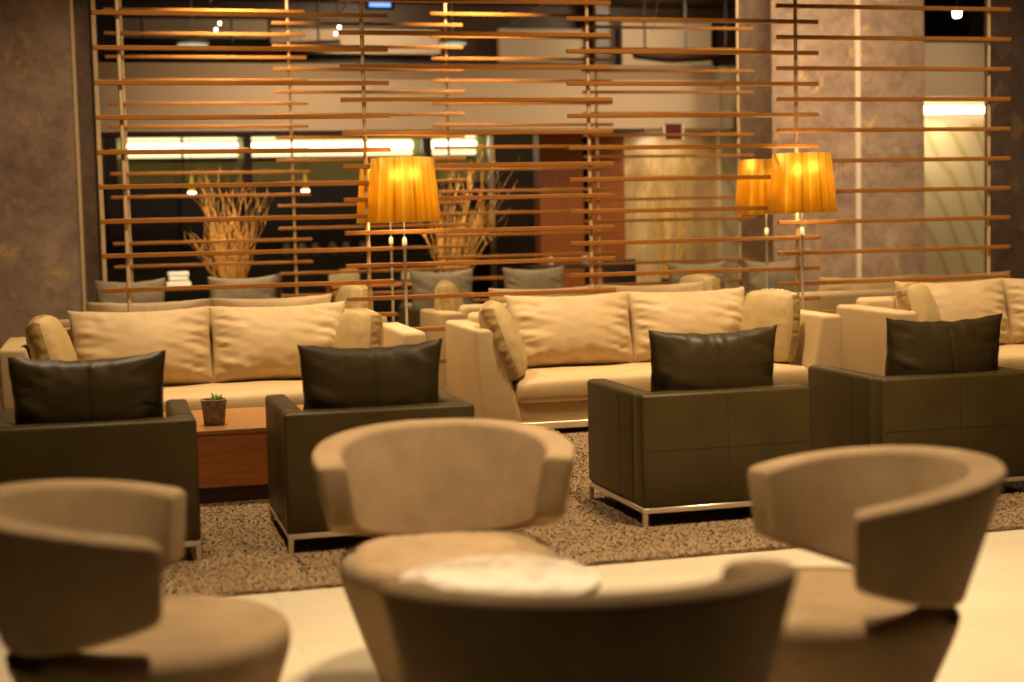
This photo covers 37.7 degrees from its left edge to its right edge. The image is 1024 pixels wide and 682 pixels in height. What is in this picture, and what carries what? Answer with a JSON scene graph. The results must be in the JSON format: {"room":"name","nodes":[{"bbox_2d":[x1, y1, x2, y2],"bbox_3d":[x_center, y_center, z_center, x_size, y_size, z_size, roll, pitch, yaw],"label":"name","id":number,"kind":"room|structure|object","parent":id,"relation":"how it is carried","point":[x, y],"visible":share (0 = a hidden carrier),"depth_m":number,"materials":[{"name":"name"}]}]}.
{"room":"hotel lobby lounge","nodes":[
{"label":"hotel lobby lounge","id":0,"kind":"room"},
{"bbox_2d":[0,0,82,348],"bbox_3d":[-8.644,-2.444,15.984,7.680,5.850,1.600,-3,5,-15],"label":"wall","id":1,"kind":"structure","parent":0,"point":[41,273],"depth_m":16.14,"materials":[{"name":"brown stone"}]},
{"bbox_2d":[73,0,102,302],"bbox_3d":[-4.832,-2.617,17.075,0.185,5.850,1.440,-3,5,-15],"label":"wall","id":2,"kind":"structure","parent":0,"point":[82,21],"depth_m":16.41,"materials":[{"name":"brown stone"}]},
{"bbox_2d":[69,0,86,311],"bbox_3d":[-4.748,-2.562,16.334,0.035,5.850,0.320,-3,5,-15],"label":"trim","id":3,"kind":"structure","parent":2,"relation":"attached to","point":[70,1],"depth_m":16.23,"materials":[{"name":"brown"}]},
{"bbox_2d":[91,0,106,280],"bbox_3d":[-4.541,-2.574,16.430,0.045,5.850,0.240,-3,5,-15],"label":"trim","id":4,"kind":"structure","parent":2,"relation":"attached to","point":[93,17],"depth_m":16.34,"materials":[{"name":"brown"}]},
{"bbox_2d":[101,135,486,184],"bbox_3d":[-5.106,-2.160,25.978,9.600,3.600,0.200,-3,5,-15],"label":"wall","id":5,"kind":"structure","parent":0,"point":[333,170],"depth_m":26.04,"materials":[{"name":"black paint"}]},
{"bbox_2d":[127,137,238,159],"bbox_3d":[-5.647,-3.293,25.546,1.930,0.390,0.200,-3,5,-15],"label":"light","id":6,"kind":"object","parent":5,"relation":"attached to","point":[154,145],"visible":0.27,"depth_m":25.56,"materials":[{"name":"beige paint"}]},
{"bbox_2d":[128,157,238,159],"bbox_3d":[-5.642,-3.109,25.560,1.930,0.020,0.200,-3,5,-15],"label":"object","id":7,"kind":"object","parent":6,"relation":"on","point":[129,158],"depth_m":25.52,"materials":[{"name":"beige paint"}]},
{"bbox_2d":[251,137,413,158],"bbox_3d":[-3.121,-3.403,26.215,2.820,0.390,0.200,-3,5,-15],"label":"light","id":8,"kind":"object","parent":5,"relation":"attached to","point":[396,144],"visible":0.6,"depth_m":26.22,"materials":[{"name":"beige paint"}]},
{"bbox_2d":[252,155,413,158],"bbox_3d":[-3.117,-3.219,26.229,2.820,0.020,0.200,-3,5,-15],"label":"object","id":9,"kind":"object","parent":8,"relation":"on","point":[253,156],"depth_m":26.14,"materials":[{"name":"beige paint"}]},
{"bbox_2d":[432,135,477,156],"bbox_3d":[-1.073,-3.493,26.757,0.900,0.390,0.200,-3,5,-15],"label":"light","id":10,"kind":"object","parent":5,"relation":"attached to","point":[462,152],"visible":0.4,"depth_m":26.80,"materials":[{"name":"beige paint"}]},
{"bbox_2d":[103,181,490,303],"bbox_3d":[-5.048,-1.511,25.867,9.600,2.320,0.170,-3,5,-15],"label":"wall","id":11,"kind":"structure","parent":0,"point":[147,207],"depth_m":26.00,"materials":[{"name":"black paint"}]},
{"bbox_2d":[98,62,714,79],"bbox_3d":[-2.678,-3.597,20.188,11.450,0.230,0.420,-3,5,-15],"label":"wall","id":12,"kind":"structure","parent":0,"point":[132,70],"depth_m":20.10,"materials":[{"name":"beige paint"}]},
{"bbox_2d":[98,79,720,131],"bbox_3d":[-2.645,-3.142,20.135,11.450,0.670,0.600,-3,5,-15],"label":"wall","id":13,"kind":"structure","parent":0,"point":[317,103],"depth_m":20.12,"materials":[{"name":"beige paint"}]},
{"bbox_2d":[101,129,643,137],"bbox_3d":[-3.194,-2.765,20.025,10.300,0.040,0.580,-3,5,-15],"label":"trim","id":14,"kind":"structure","parent":13,"relation":"attached to","point":[615,131],"depth_m":19.80,"materials":[{"name":"brown wood"}]},
{"bbox_2d":[662,122,683,139],"bbox_3d":[2.265,-2.951,21.079,0.308,0.245,0.044,-3,5,-15],"label":"exit sign","id":15,"kind":"object","parent":13,"relation":"hanging from","point":[666,128],"visible":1,"depth_m":21.06,"materials":[{"name":"red"}]},
{"bbox_2d":[122,18,711,64],"bbox_3d":[-1.572,-5.731,28.957,11.550,0.900,0.200,-3,5,-15],"label":"wall","id":16,"kind":"structure","parent":0,"point":[660,38],"depth_m":28.92,"materials":[{"name":"beige paint"}]},
{"bbox_2d":[590,5,609,64],"bbox_3d":[1.738,-5.473,29.498,0.300,2.350,0.300,-3,5,-15],"label":"trim","id":17,"kind":"structure","parent":16,"relation":"attached to","point":[600,9],"depth_m":29.33,"materials":[{"name":"beige paint"}]},
{"bbox_2d":[0,321,1023,681],"bbox_3d":[1.382,0.405,14.405,26.000,0.060,37.000,-3,5,-15],"label":"floor","id":18,"kind":"structure","parent":0,"point":[327,644],"depth_m":5.78,"materials":[{"name":"beige stone"}]},
{"bbox_2d":[104,138,120,260],"bbox_3d":[-6.603,-1.940,24.866,0.200,3.400,0.200,-3,5,-15],"label":"trim","id":19,"kind":"structure","parent":18,"relation":"on","point":[109,143],"depth_m":24.73,"materials":[{"name":"brown wood"}]},
{"bbox_2d":[0,479,290,681],"bbox_3d":[-1.010,0.809,3.946,0.849,0.836,0.847,-2,4,-8],"label":"tub chair","id":20,"kind":"object","parent":18,"relation":"on","point":[83,561],"visible":1,"depth_m":3.66,"materials":[{"name":"beige"}]},
{"bbox_2d":[180,137,187,257],"bbox_3d":[-5.485,-1.988,25.162,0.035,3.400,0.100,-3,5,-15],"label":"trim","id":21,"kind":"structure","parent":18,"relation":"on","point":[181,138],"depth_m":25.09,"materials":[{"name":"brown wood"}]},
{"bbox_2d":[184,166,273,278],"bbox_3d":[-3.269,-0.902,17.452,1.012,2.301,0.861,-1,4,8],"label":"dried branches","id":22,"kind":"object","parent":18,"relation":"on","point":[235,268],"visible":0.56,"depth_m":17.42,"materials":[{"name":"brown plant"}]},
{"bbox_2d":[242,137,255,256],"bbox_3d":[-4.449,-2.034,25.436,0.140,3.400,0.200,-3,5,-15],"label":"trim","id":23,"kind":"structure","parent":18,"relation":"on","point":[246,141],"depth_m":25.30,"materials":[{"name":"brown wood"}]},
{"bbox_2d":[106,251,458,320],"bbox_3d":[-3.814,-0.825,24.446,6.000,1.110,0.700,-3,5,-15],"label":"countertop","id":24,"kind":"structure","parent":18,"relation":"on","point":[198,275],"depth_m":24.21,"materials":[{"name":"brown wood"}]},
{"bbox_2d":[106,251,458,264],"bbox_3d":[-3.826,-1.353,24.405,6.000,0.050,0.700,-3,5,-15],"label":"countertop","id":25,"kind":"structure","parent":24,"relation":"on","point":[407,253],"depth_m":24.13,"materials":[{"name":"brown wood"}]},
{"bbox_2d":[328,274,359,302],"bbox_3d":[-2.327,-0.449,20.300,0.440,0.920,0.440,-3,5,-26],"label":"dining chair","id":26,"kind":"object","parent":18,"relation":"on","point":[335,277],"visible":0.29,"depth_m":20.05,"materials":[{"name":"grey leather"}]},
{"bbox_2d":[420,138,434,251],"bbox_3d":[-1.465,-2.164,26.226,0.160,3.400,0.200,-3,5,-15],"label":"trim","id":27,"kind":"structure","parent":18,"relation":"on","point":[426,143],"depth_m":26.12,"materials":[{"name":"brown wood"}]},
{"bbox_2d":[103,0,755,315],"bbox_3d":[-0.726,-2.711,17.041,7.490,5.850,0.056,-3,5,-15],"label":"slatted screen","id":28,"kind":"object","parent":18,"relation":"on","point":[287,23],"visible":0.51,"depth_m":17.01,"materials":[{"name":"brown"}]},
{"bbox_2d":[398,303,477,326],"bbox_3d":[-0.707,-0.053,16.357,0.907,0.655,0.881,-3,5,-15],"label":"armchair","id":29,"kind":"object","parent":18,"relation":"on","point":[413,313],"visible":0.12,"depth_m":15.99,"materials":[{"name":"leather"}]},
{"bbox_2d":[409,268,472,308],"bbox_3d":[-0.760,-0.474,16.487,0.722,0.629,0.220,-2,4,-9],"label":"leather pillow","id":30,"kind":"object","parent":29,"relation":"on","point":[421,282],"visible":0.38,"depth_m":16.41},
{"bbox_2d":[312,418,574,681],"bbox_3d":[-0.212,0.719,4.876,0.847,0.836,0.849,-2,4,-6],"label":"tub chair","id":31,"kind":"object","parent":18,"relation":"on","point":[429,491],"visible":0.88,"depth_m":4.98,"materials":[{"name":"beige fabric"}]},
{"bbox_2d":[418,141,518,272],"bbox_3d":[-0.489,-1.164,18.245,1.172,2.572,1.136,-4,5,-33],"label":"dried branches","id":32,"kind":"object","parent":18,"relation":"on","point":[460,242],"visible":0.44,"depth_m":18.14,"materials":[{"name":"brown plant"}]},
{"bbox_2d":[487,135,496,288],"bbox_3d":[-0.354,-2.201,26.365,0.080,3.400,0.100,-3,5,-15],"label":"trim","id":33,"kind":"structure","parent":18,"relation":"on","point":[489,137],"depth_m":26.32,"materials":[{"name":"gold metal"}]},
{"bbox_2d":[398,555,600,591],"bbox_3d":[-0.030,0.912,3.999,0.544,0.576,0.544,-3,5,-15],"label":"side table","id":34,"kind":"object","parent":18,"relation":"on","point":[512,573],"visible":0.65,"depth_m":4.00,"materials":[{"name":"white stone"}]},
{"bbox_2d":[91,0,1010,391],"bbox_3d":[0.597,-2.320,11.753,7.490,5.887,0.056,-3,5,-15],"label":"slatted screen","id":35,"kind":"object","parent":18,"relation":"on","point":[118,47],"visible":0.66,"depth_m":11.69,"materials":[{"name":"brown"}]},
{"bbox_2d":[522,264,602,269],"bbox_3d":[0.946,-0.607,21.170,1.500,0.950,0.500,-3,5,-15],"label":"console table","id":36,"kind":"object","parent":18,"relation":"on","point":[566,266],"visible":0.27,"depth_m":20.86,"materials":[{"name":"brown wood"}]},
{"bbox_2d":[380,559,797,681],"bbox_3d":[0.163,0.845,3.105,0.847,0.836,0.849,-2,4,-8],"label":"tub chair","id":37,"kind":"object","parent":18,"relation":"on","point":[729,628],"visible":1,"depth_m":2.73,"materials":[{"name":"beige"}]},
{"bbox_2d":[162,419,1023,595],"bbox_3d":[1.155,0.637,10.958,10.220,0.012,8.000,-3,5,-15],"label":"shag rug","id":38,"kind":"object","parent":18,"relation":"on","point":[244,551],"visible":0.09,"depth_m":7.14,"materials":[{"name":"brown carpet"}]},
{"bbox_2d":[0,399,201,560],"bbox_3d":[-1.973,0.667,7.134,0.907,0.655,0.881,-3,5,-15],"label":"armchair","id":39,"kind":"object","parent":38,"relation":"on","point":[157,450],"visible":0.49,"depth_m":6.72,"materials":[{"name":"leather"}]},
{"bbox_2d":[7,350,165,424],"bbox_3d":[-1.935,0.327,6.881,0.698,0.550,0.259,-2,5,-15],"label":"leather pillow","id":40,"kind":"object","parent":39,"relation":"on","point":[131,387],"visible":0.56,"depth_m":6.77,"materials":[{"name":"leather"}]},
{"bbox_2d":[0,301,425,411],"bbox_3d":[-2.087,0.248,10.587,2.840,0.972,1.049,-3,5,-15],"label":"sofa","id":41,"kind":"object","parent":38,"relation":"on","point":[245,355],"visible":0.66,"depth_m":10.67,"materials":[{"name":"fabric"}]},
{"bbox_2d":[25,314,77,360],"bbox_3d":[-3.082,0.118,10.095,0.313,0.593,0.534,-2,4,-3],"label":"throw pillow","id":42,"kind":"object","parent":41,"relation":"on","point":[47,338],"visible":0.46,"depth_m":9.88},
{"bbox_2d":[67,306,212,385],"bbox_3d":[-2.635,0.049,10.686,1.002,0.576,0.393,-3,-7,-15],"label":"cushion","id":43,"kind":"object","parent":41,"relation":"on","point":[186,335],"depth_m":10.58,"materials":[{"name":"fabric"}]},
{"bbox_2d":[163,380,303,411],"bbox_3d":[-2.055,0.413,10.495,2.290,0.204,0.824,-3,5,-15],"label":"seat cushion","id":44,"kind":"object","parent":41,"relation":"on","point":[238,393],"depth_m":10.24,"materials":[{"name":"fabric"}]},
{"bbox_2d":[210,301,344,382],"bbox_3d":[-1.698,0.009,10.932,1.000,0.574,0.400,-3,-7,-15],"label":"cushion","id":45,"kind":"object","parent":41,"relation":"on","point":[248,344],"depth_m":10.77,"materials":[{"name":"fabric"}]},
{"bbox_2d":[334,308,383,347],"bbox_3d":[-1.091,0.042,10.681,0.278,0.553,0.510,-5,6,-38],"label":"throw pillow","id":46,"kind":"object","parent":41,"relation":"on","point":[362,327],"visible":0.5,"depth_m":10.52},
{"bbox_2d":[59,293,386,327],"bbox_3d":[-2.526,0.110,12.534,2.840,0.972,1.049,-3,5,-15],"label":"sofa","id":47,"kind":"object","parent":38,"relation":"on","point":[316,299],"visible":0.07,"depth_m":12.18,"materials":[{"name":"fabric"}]},
{"bbox_2d":[86,298,210,311],"bbox_3d":[-2.924,-0.056,12.159,1.000,0.574,0.400,-3,16,-15],"label":"cushion","id":48,"kind":"object","parent":47,"relation":"on","point":[90,306],"depth_m":12.04,"materials":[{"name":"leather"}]},
{"bbox_2d":[211,293,331,306],"bbox_3d":[-1.987,-0.098,12.404,1.002,0.576,0.393,-3,16,-15],"label":"cushion","id":49,"kind":"object","parent":47,"relation":"on","point":[316,299],"depth_m":12.29,"materials":[{"name":"fabric"}]},
{"bbox_2d":[335,285,372,309],"bbox_3d":[-1.390,-0.187,12.977,0.294,0.632,0.526,-4,5,-31],"label":"throw pillow","id":50,"kind":"object","parent":47,"relation":"on","point":[345,291],"visible":0.16,"depth_m":12.83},
{"bbox_2d":[164,405,302,503],"bbox_3d":[-1.722,0.660,8.768,1.240,0.410,1.000,-3,5,-15],"label":"coffee table","id":51,"kind":"object","parent":38,"relation":"on","point":[232,455],"visible":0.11,"depth_m":8.32,"materials":[{"name":"brown wood"}]},
{"bbox_2d":[200,393,226,425],"bbox_3d":[-1.689,0.383,8.498,0.146,0.181,0.146,-3,5,-15],"label":"potted succulent","id":52,"kind":"object","parent":51,"relation":"on","point":[214,408],"visible":1,"depth_m":8.45,"materials":[{"name":"ceramic"}]},
{"bbox_2d":[265,389,473,554],"bbox_3d":[-0.718,0.614,7.450,0.907,0.655,0.881,-3,5,-15],"label":"armchair","id":53,"kind":"object","parent":38,"relation":"on","point":[293,433],"visible":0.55,"depth_m":6.96,"materials":[{"name":"leather"}]},
{"bbox_2d":[297,338,442,409],"bbox_3d":[-0.675,0.272,7.216,0.703,0.547,0.267,-2,4,-11],"label":"leather pillow","id":54,"kind":"object","parent":53,"relation":"on","point":[404,374],"visible":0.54,"depth_m":7.10,"materials":[{"name":"leather"}]},
{"bbox_2d":[356,169,424,321],"bbox_3d":[-0.994,-0.449,12.465,0.564,2.025,0.564,-3,5,-15],"label":"floor lamp","id":55,"kind":"object","parent":38,"relation":"on","point":[361,191],"visible":0.26,"depth_m":12.31,"materials":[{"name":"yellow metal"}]},
{"bbox_2d":[367,157,440,325],"bbox_3d":[-0.808,-0.375,11.430,0.564,2.025,0.564,-3,5,-15],"label":"floor lamp","id":56,"kind":"object","parent":38,"relation":"on","point":[401,189],"visible":0.83,"depth_m":11.15,"materials":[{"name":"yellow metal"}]},
{"bbox_2d":[420,281,703,389],"bbox_3d":[0.671,-0.030,13.380,2.840,0.972,1.049,-3,5,-15],"label":"sofa","id":57,"kind":"object","parent":38,"relation":"on","point":[430,317],"visible":0.12,"depth_m":12.90,"materials":[{"name":"fabric"}]},
{"bbox_2d":[434,279,463,311],"bbox_3d":[-0.535,-0.231,13.244,0.293,0.628,0.532,-1,4,0],"label":"throw pillow","id":58,"kind":"object","parent":57,"relation":"on","point":[444,286],"visible":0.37,"depth_m":13.02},
{"bbox_2d":[488,285,597,302],"bbox_3d":[0.273,-0.195,13.005,1.000,0.574,0.400,-3,16,-15],"label":"cushion","id":59,"kind":"object","parent":57,"relation":"on","point":[501,299],"depth_m":12.87,"materials":[{"name":"fabric"}]},
{"bbox_2d":[598,281,703,293],"bbox_3d":[1.210,-0.237,13.250,1.002,0.576,0.393,-3,16,-15],"label":"cushion","id":60,"kind":"object","parent":57,"relation":"on","point":[692,286],"depth_m":13.16,"materials":[{"name":"fabric"}]},
{"bbox_2d":[679,273,719,290],"bbox_3d":[1.687,-0.312,13.731,0.292,0.615,0.528,-4,5,-34],"label":"throw pillow","id":61,"kind":"object","parent":57,"relation":"on","point":[711,282],"visible":0.23,"depth_m":13.57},
{"bbox_2d":[445,287,842,428],"bbox_3d":[0.994,0.113,11.402,2.840,0.972,1.049,-3,5,-15],"label":"sofa","id":62,"kind":"object","parent":38,"relation":"on","point":[569,342],"visible":0.66,"depth_m":11.30,"materials":[{"name":"fabric"}]},
{"bbox_2d":[478,300,526,380],"bbox_3d":[-0.064,-0.005,10.847,0.342,0.580,0.570,-1,4,6],"label":"throw pillow","id":63,"kind":"object","parent":62,"relation":"on","point":[493,316],"visible":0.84,"depth_m":10.61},
{"bbox_2d":[504,291,633,368],"bbox_3d":[0.446,-0.086,11.502,1.002,0.576,0.393,-3,-7,-15],"label":"cushion","id":64,"kind":"object","parent":62,"relation":"on","point":[560,332],"depth_m":11.36,"materials":[{"name":"fabric"}]},
{"bbox_2d":[512,362,807,402],"bbox_3d":[1.026,0.279,11.311,2.290,0.204,0.824,-3,5,-15],"label":"seat cushion","id":65,"kind":"object","parent":62,"relation":"on","point":[542,382],"depth_m":10.86,"materials":[{"name":"fabric"}]},
{"bbox_2d":[628,287,744,362],"bbox_3d":[1.383,-0.126,11.747,1.000,0.574,0.400,-3,-7,-15],"label":"cushion","id":66,"kind":"object","parent":62,"relation":"on","point":[713,311],"depth_m":11.60,"materials":[{"name":"fabric"}]},
{"bbox_2d":[740,288,800,363],"bbox_3d":[1.980,-0.109,11.518,0.276,0.589,0.530,-5,6,-41],"label":"throw pillow","id":67,"kind":"object","parent":62,"relation":"on","point":[763,307],"visible":0.68,"depth_m":11.36,"materials":[{"name":"fabric"}]},
{"bbox_2d":[587,378,810,527],"bbox_3d":[0.961,0.542,7.864,0.907,0.655,0.881,-3,5,-15],"label":"armchair","id":68,"kind":"object","parent":38,"relation":"on","point":[661,450],"visible":0.8,"depth_m":7.45,"materials":[{"name":"leather"}]},
{"bbox_2d":[648,324,777,391],"bbox_3d":[1.017,0.199,7.620,0.701,0.548,0.275,-2,4,-9],"label":"leather pillow","id":69,"kind":"object","parent":68,"relation":"on","point":[745,358],"visible":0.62,"depth_m":7.50,"materials":[{"name":"leather"}]},
{"bbox_2d":[734,159,794,288],"bbox_3d":[2.266,-0.592,13.327,0.564,2.025,0.564,-3,5,-15],"label":"floor lamp","id":70,"kind":"object","parent":38,"relation":"on","point":[749,192],"visible":0.56,"depth_m":13.07,"materials":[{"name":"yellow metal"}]},
{"bbox_2d":[767,152,836,309],"bbox_3d":[2.377,-0.514,12.273,0.564,2.025,0.564,-3,5,-15],"label":"floor lamp","id":71,"kind":"object","parent":38,"relation":"on","point":[800,182],"visible":0.83,"depth_m":12.00,"materials":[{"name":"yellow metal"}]},
{"bbox_2d":[744,270,1010,310],"bbox_3d":[3.656,-0.160,14.170,2.840,0.972,1.049,-3,5,-15],"label":"sofa","id":72,"kind":"object","parent":38,"relation":"on","point":[832,295],"visible":0.15,"depth_m":13.55,"materials":[{"name":"fabric"}]},
{"bbox_2d":[819,274,917,291],"bbox_3d":[3.258,-0.326,13.794,1.000,0.574,0.400,-3,16,-15],"label":"cushion","id":73,"kind":"object","parent":72,"relation":"on","point":[885,286],"depth_m":13.61,"materials":[{"name":"fabric"}]},
{"bbox_2d":[917,270,1010,282],"bbox_3d":[4.195,-0.367,14.040,1.002,0.576,0.393,-3,16,-15],"label":"cushion","id":74,"kind":"object","parent":72,"relation":"on","point":[1005,272],"depth_m":13.89,"materials":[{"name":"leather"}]},
{"bbox_2d":[808,365,1023,481],"bbox_3d":[2.252,0.476,8.334,0.907,0.655,0.881,-3,5,-15],"label":"armchair","id":75,"kind":"object","parent":38,"relation":"on","point":[978,412],"visible":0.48,"depth_m":7.94,"materials":[{"name":"leather"}]},
{"bbox_2d":[885,313,1002,375],"bbox_3d":[2.318,0.132,8.099,0.702,0.551,0.268,-3,5,-17],"label":"leather pillow","id":76,"kind":"object","parent":75,"relation":"on","point":[964,345],"visible":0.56,"depth_m":7.98,"materials":[{"name":"leather"}]},
{"bbox_2d":[836,278,1023,375],"bbox_3d":[4.177,-0.026,12.245,2.840,0.972,1.049,-3,5,-15],"label":"sofa","id":77,"kind":"object","parent":38,"relation":"on","point":[864,325],"visible":0.52,"depth_m":12.19,"materials":[{"name":"fabric"}]},
{"bbox_2d":[896,282,940,321],"bbox_3d":[3.224,-0.164,11.844,0.313,0.596,0.612,1,5,31],"label":"throw pillow","id":78,"kind":"object","parent":77,"relation":"on","point":[914,296],"visible":0.45,"depth_m":11.66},
{"bbox_2d":[894,278,1009,344],"bbox_3d":[3.628,-0.225,12.344,1.002,0.576,0.393,-3,-7,-15],"label":"cushion","id":79,"kind":"object","parent":77,"relation":"on","point":[955,301],"depth_m":12.26,"materials":[{"name":"fabric"}]},
{"bbox_2d":[998,344,1023,369],"bbox_3d":[4.208,0.140,12.153,2.290,0.204,0.824,-3,5,-15],"label":"seat cushion","id":80,"kind":"object","parent":77,"relation":"on","point":[1010,355],"depth_m":11.67,"materials":[{"name":"fabric"}]},
{"bbox_2d":[1002,278,1023,344],"bbox_3d":[4.565,-0.265,12.589,1.000,0.574,0.400,-3,-7,-15],"label":"cushion","id":81,"kind":"object","parent":77,"relation":"on","point":[1012,288],"depth_m":12.42,"materials":[{"name":"fabric"}]},
{"bbox_2d":[603,259,635,285],"bbox_3d":[1.411,-0.605,20.469,0.460,1.030,0.470,-3,5,-15],"label":"dining chair","id":82,"kind":"object","parent":18,"relation":"on","point":[631,267],"visible":0.16,"depth_m":20.22,"materials":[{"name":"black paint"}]},
{"bbox_2d":[633,137,692,284],"bbox_3d":[2.071,-1.446,20.323,0.866,2.699,0.721,-2,4,-5],"label":"dried branches","id":83,"kind":"object","parent":18,"relation":"on","point":[664,279],"visible":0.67,"depth_m":20.34,"materials":[{"name":"brown plant"}]},
{"bbox_2d":[713,446,1006,681],"bbox_3d":[0.919,0.748,4.142,0.849,0.836,0.847,-2,4,-11],"label":"tub chair","id":84,"kind":"object","parent":18,"relation":"on","point":[912,523],"visible":0.91,"depth_m":3.87,"materials":[{"name":"beige"}]},
{"bbox_3d":[3.108,-0.220,17.366,0.907,0.655,0.881,-3,5,-15],"label":"armchair","id":85,"kind":"object","parent":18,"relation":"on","visible":0},
{"bbox_2d":[744,258,800,292],"bbox_3d":[3.054,-0.642,17.498,0.722,0.632,0.221,-2,4,-10],"label":"leather pillow","id":86,"kind":"object","parent":85,"relation":"on","point":[754,280],"visible":0.4,"depth_m":17.41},
{"bbox_3d":[2.190,-0.180,17.123,0.907,0.655,0.881,-3,5,-15],"label":"armchair","id":87,"kind":"object","parent":18,"relation":"on","visible":0},
{"bbox_2d":[667,261,724,288],"bbox_3d":[2.136,-0.601,17.254,0.722,0.630,0.216,-2,4,-13],"label":"leather pillow","id":88,"kind":"object","parent":87,"relation":"on","point":[673,278],"visible":0.34,"depth_m":17.22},
{"bbox_3d":[-3.914,0.087,15.508,0.907,0.655,0.881,-3,5,-15],"label":"armchair","id":89,"kind":"object","parent":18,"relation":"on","visible":0},
{"bbox_2d":[95,278,165,302],"bbox_3d":[-3.967,-0.335,15.641,0.723,0.629,0.211,-3,5,-17],"label":"leather pillow","id":90,"kind":"object","parent":89,"relation":"on","point":[156,296],"visible":0.24,"depth_m":15.58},
{"bbox_3d":[-2.803,0.038,15.802,0.907,0.655,0.881,-3,5,-15],"label":"armchair","id":91,"kind":"object","parent":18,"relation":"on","visible":0},
{"bbox_2d":[208,274,275,298],"bbox_3d":[-2.856,-0.383,15.934,0.722,0.633,0.217,-3,5,-19],"label":"leather pillow","id":92,"kind":"object","parent":91,"relation":"on","point":[247,293],"visible":0.32,"depth_m":15.88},
{"bbox_3d":[0.307,-0.098,16.625,0.907,0.655,0.881,-3,5,-15],"label":"armchair","id":93,"kind":"object","parent":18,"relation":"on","visible":0},
{"bbox_2d":[502,265,563,288],"bbox_3d":[0.254,-0.519,16.754,0.722,0.630,0.227,-3,5,-22],"label":"leather pillow","id":94,"kind":"object","parent":93,"relation":"on","point":[550,278],"visible":0.44,"depth_m":16.70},
{"bbox_2d":[95,0,967,288],"bbox_3d":[-2.712,-3.591,29.216,26.400,5.850,0.200,-3,5,-15],"label":"wall","id":95,"kind":"structure","parent":0,"point":[936,24],"depth_m":29.54,"materials":[{"name":"paint"}]},
{"bbox_2d":[533,135,584,287],"bbox_3d":[0.696,-1.668,22.014,0.660,2.950,0.300,-3,5,-15],"label":"wall","id":96,"kind":"structure","parent":0,"point":[543,179],"depth_m":21.84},
{"bbox_2d":[170,0,983,12],"bbox_3d":[1.243,-5.506,13.955,26.000,0.100,37.000,-3,5,-15],"label":"ceiling","id":97,"kind":"structure","parent":0,"point":[690,4],"depth_m":29.81,"materials":[{"name":"paint"}]},
{"bbox_2d":[176,0,209,45],"bbox_3d":[-4.964,-5.295,23.203,0.520,1.435,0.520,-3,5,-15],"label":"pendant","id":98,"kind":"object","parent":97,"relation":"hanging from","point":[192,40],"visible":0.91,"depth_m":23.09,"materials":[{"name":"beige paint"}]},
{"bbox_2d":[123,0,340,55],"bbox_3d":[-5.035,-5.694,26.891,3.914,1.197,0.220,-3,5,-15],"label":"air duct","id":99,"kind":"object","parent":97,"relation":"hanging from","point":[335,41],"visible":0.45,"depth_m":26.86,"materials":[{"name":"metal"}]},
{"bbox_2d":[365,2,394,9],"bbox_3d":[-2.123,-5.712,23.941,0.480,0.850,0.066,-3,5,-15],"label":"monitor","id":100,"kind":"object","parent":97,"relation":"hanging from","point":[368,5],"visible":0.72,"depth_m":23.94,"materials":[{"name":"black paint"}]},
{"bbox_2d":[633,0,735,62],"bbox_3d":[3.369,-6.031,29.117,2.125,1.257,0.220,-3,5,-15],"label":"pendant lamp","id":101,"kind":"object","parent":97,"relation":"hanging from","point":[667,58],"visible":0.52,"depth_m":29.06,"materials":[{"name":"brown wood"}]},
{"bbox_2d":[584,137,625,283],"bbox_3d":[1.364,-1.696,22.165,0.530,2.950,0.350,-3,5,-15],"label":"wall","id":102,"kind":"structure","parent":0,"point":[618,171],"depth_m":21.99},
{"bbox_2d":[624,131,717,285],"bbox_3d":[2.316,-1.870,22.512,1.500,3.200,0.350,-3,5,-15],"label":"wall","id":103,"kind":"structure","parent":0,"point":[701,165],"depth_m":22.33,"materials":[{"name":"paint"}]},
{"bbox_2d":[707,81,732,130],"bbox_3d":[2.983,-3.392,21.676,0.230,0.670,0.500,-3,5,-15],"label":"wall","id":104,"kind":"structure","parent":0,"point":[726,100],"depth_m":21.44,"materials":[{"name":"beige paint"}]},
{"bbox_2d":[715,66,738,288],"bbox_3d":[3.429,-2.212,22.708,0.780,3.800,0.500,-3,5,-15],"label":"wall","id":105,"kind":"structure","parent":0,"point":[725,165],"depth_m":22.41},
{"bbox_2d":[738,0,1023,292],"bbox_3d":[7.925,-3.162,20.291,10.050,5.850,1.050,-3,5,-15],"label":"wall","id":106,"kind":"structure","parent":0,"point":[873,53],"depth_m":18.92,"materials":[{"name":"brown stone"}]},
{"bbox_2d":[855,0,861,277],"bbox_3d":[4.326,-2.965,18.813,0.065,5.850,0.070,-3,5,-15],"label":"trim","id":107,"kind":"structure","parent":106,"relation":"attached to","point":[857,2],"depth_m":18.81,"materials":[{"name":"beige"}]},
{"bbox_2d":[924,124,983,274],"bbox_3d":[8.049,-2.093,24.990,7.500,3.000,0.300,-3,5,-15],"label":"stone wall","id":108,"kind":"structure","parent":0,"point":[936,143],"depth_m":24.61,"materials":[{"name":"stone"}]},
{"bbox_2d":[924,42,983,102],"bbox_3d":[8.020,-4.399,24.718,7.500,0.920,0.700,-3,5,-15],"label":"wall","id":109,"kind":"structure","parent":0,"point":[936,54],"depth_m":24.11,"materials":[{"name":"beige paint"}]},
{"bbox_2d":[924,106,983,115],"bbox_3d":[7.717,-3.776,24.597,6.000,0.150,0.060,-3,5,-15],"label":"light","id":110,"kind":"object","parent":109,"relation":"attached to","point":[928,110],"visible":0.22,"depth_m":24.44,"materials":[{"name":"white"}]},
{"bbox_2d":[924,103,983,123],"bbox_3d":[7.979,-3.845,24.964,7.500,0.500,0.280,-3,5,-15],"label":"wall","id":111,"kind":"structure","parent":0,"point":[978,119],"depth_m":24.64,"materials":[{"name":"beige paint"}]},
{"bbox_2d":[968,11,983,42],"bbox_3d":[13.966,-3.094,17.529,0.200,5.850,37.000,-3,5,-15],"label":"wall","id":112,"kind":"structure","parent":0,"point":[975,18],"depth_m":31.95,"materials":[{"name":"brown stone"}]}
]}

